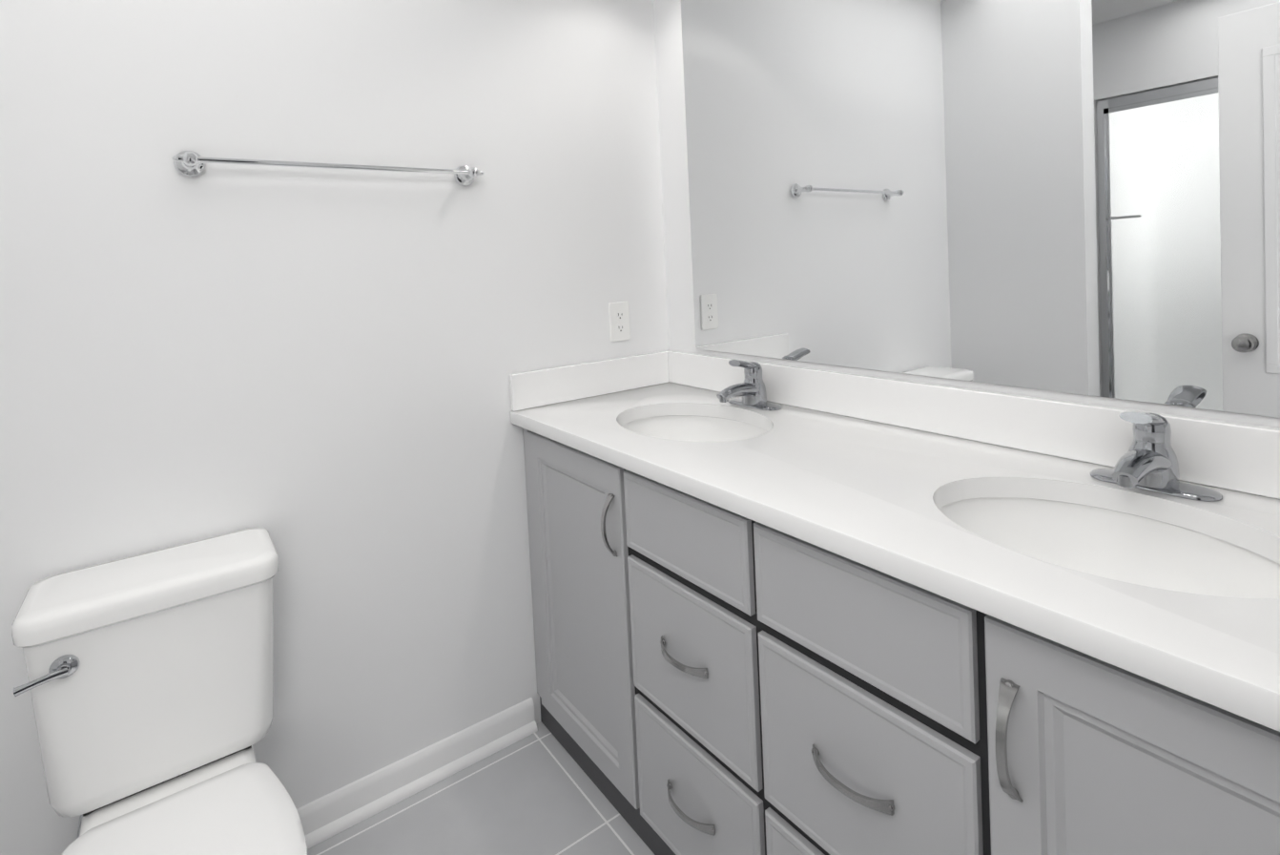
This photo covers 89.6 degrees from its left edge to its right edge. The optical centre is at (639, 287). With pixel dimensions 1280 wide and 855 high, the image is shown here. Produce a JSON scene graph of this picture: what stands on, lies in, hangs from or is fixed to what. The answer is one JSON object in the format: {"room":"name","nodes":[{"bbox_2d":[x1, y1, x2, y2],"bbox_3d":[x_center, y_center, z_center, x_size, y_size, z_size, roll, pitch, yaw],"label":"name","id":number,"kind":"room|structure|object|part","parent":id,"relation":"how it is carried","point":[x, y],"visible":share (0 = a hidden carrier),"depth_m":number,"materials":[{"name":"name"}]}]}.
{"room":"bathroom","nodes":[
{"label":"bathroom","id":0,"kind":"room"},
{"bbox_2d":[0,0,669,854],"bbox_3d":[-1.420,0.079,1.048,3.850,2.440,0.100,-4,3,-36],"label":"wall","id":1,"kind":"structure","parent":0,"point":[309,368],"depth_m":1.49,"materials":[{"name":"white paint"}]},
{"bbox_2d":[171,150,484,185],"bbox_3d":[-0.673,-0.274,1.478,0.648,0.054,0.079,-4,3,-36],"label":"towel rail","id":2,"kind":"object","parent":1,"relation":"attached to","point":[189,163],"visible":1,"depth_m":1.40,"materials":[{"name":"silver metal"}]},
{"bbox_2d":[296,697,537,848],"bbox_3d":[-0.775,1.216,1.438,1.195,0.080,0.030,-4,3,-36],"label":"baseboard","id":3,"kind":"structure","parent":1,"relation":"attached to","point":[332,814],"depth_m":1.59,"materials":[{"name":"white paint"}]},
{"bbox_2d":[509,350,669,411],"bbox_3d":[-0.132,0.268,1.906,0.540,0.099,0.019,-4,3,-36],"label":"backsplash","id":4,"kind":"structure","parent":1,"relation":"attached to","point":[532,388],"depth_m":1.88,"materials":[{"name":"white stone"}]},
{"bbox_2d":[608,301,630,341],"bbox_3d":[-0.061,0.102,1.967,0.072,0.118,0.007,-4,3,-36],"label":"electrical outlet","id":5,"kind":"object","parent":1,"relation":"attached to","point":[619,320],"visible":1,"depth_m":1.96,"materials":[{"name":"white plastic"}]},
{"bbox_2d":[307,721,654,854],"bbox_3d":[-0.773,1.348,0.284,3.850,0.100,2.100,-4,3,-36],"label":"floor","id":6,"kind":"structure","parent":0,"point":[538,792],"depth_m":1.50,"materials":[{"name":"tile"}]},
{"bbox_2d":[11,526,307,854],"bbox_3d":[-0.758,0.895,1.045,0.380,0.746,0.684,-4,3,-36],"label":"toilet","id":7,"kind":"object","parent":6,"relation":"on","point":[149,685],"visible":1,"depth_m":1.13,"materials":[{"name":"white ceramic"}]},
{"bbox_3d":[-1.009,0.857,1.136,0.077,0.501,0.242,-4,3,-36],"label":"handle","id":8,"kind":"part","parent":7,"relation":"part of","materials":[{"name":"silver metal"}]},
{"bbox_3d":[-0.698,0.910,0.965,0.350,0.048,0.485,-4,3,-36],"label":"seat","id":9,"kind":"part","parent":7,"relation":"part of","materials":[{"name":"white plastic"}]},
{"bbox_2d":[510,418,1279,854],"bbox_3d":[0.449,0.780,1.173,0.562,0.854,1.890,-4,3,-36],"label":"bathroom vanity","id":10,"kind":"object","parent":6,"relation":"on","point":[784,609],"depth_m":0.96,"materials":[{"name":"grey paint"}]},
{"bbox_3d":[0.204,0.768,1.094,0.014,0.757,0.740,-4,3,-36],"label":"drawer","id":11,"kind":"part","parent":10,"relation":"part of","materials":[{"name":"grey paint"}]},
{"bbox_2d":[509,380,1279,720],"bbox_3d":[0.427,0.336,1.157,0.564,0.034,1.890,-4,3,-36],"label":"countertop","id":12,"kind":"structure","parent":10,"relation":"on","point":[863,486],"depth_m":0.98,"materials":[{"name":"white stone"}]},
{"bbox_2d":[612,403,772,445],"bbox_3d":[0.129,0.421,1.561,0.342,0.160,0.445,-4,3,-36],"label":"sink","id":13,"kind":"object","parent":12,"relation":"in","point":[694,425],"depth_m":1.74,"materials":[{"name":"white ceramic"}]},
{"bbox_2d":[711,357,787,411],"bbox_3d":[0.261,0.245,1.657,0.152,0.126,0.165,-4,3,-36],"label":"faucet","id":14,"kind":"object","parent":12,"relation":"on","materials":[{"name":"silver metal"}]},
{"bbox_2d":[925,475,1279,620],"bbox_3d":[0.625,0.422,0.878,0.342,0.160,0.445,-4,3,-36],"label":"sink","id":15,"kind":"object","parent":12,"relation":"in","point":[1209,563],"depth_m":0.98,"materials":[{"name":"white ceramic"}]},
{"bbox_2d":[1081,407,1230,502],"bbox_3d":[0.758,0.246,0.973,0.152,0.126,0.165,-4,3,-36],"label":"faucet","id":16,"kind":"object","parent":12,"relation":"on","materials":[{"name":"silver metal"}]},
{"bbox_2d":[653,0,1279,428],"bbox_3d":[0.682,-0.030,1.339,0.100,2.440,1.900,-4,3,-36],"label":"wall","id":17,"kind":"structure","parent":0,"point":[672,135],"depth_m":1.99,"materials":[{"name":"white paint"}]},
{"bbox_2d":[669,350,1279,498],"bbox_3d":[0.644,0.253,1.314,0.020,0.099,1.890,-4,3,-36],"label":"backsplash","id":18,"kind":"structure","parent":17,"relation":"attached to","point":[1239,457],"depth_m":1.23,"materials":[{"name":"white stone"}]},
{"bbox_2d":[681,0,1279,417],"bbox_3d":[0.653,-0.339,1.255,0.005,1.054,1.720,-4,3,-36],"label":"mirror","id":19,"kind":"object","parent":17,"relation":"attached to","point":[1078,196],"visible":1,"depth_m":1.23,"materials":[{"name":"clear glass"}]}
]}

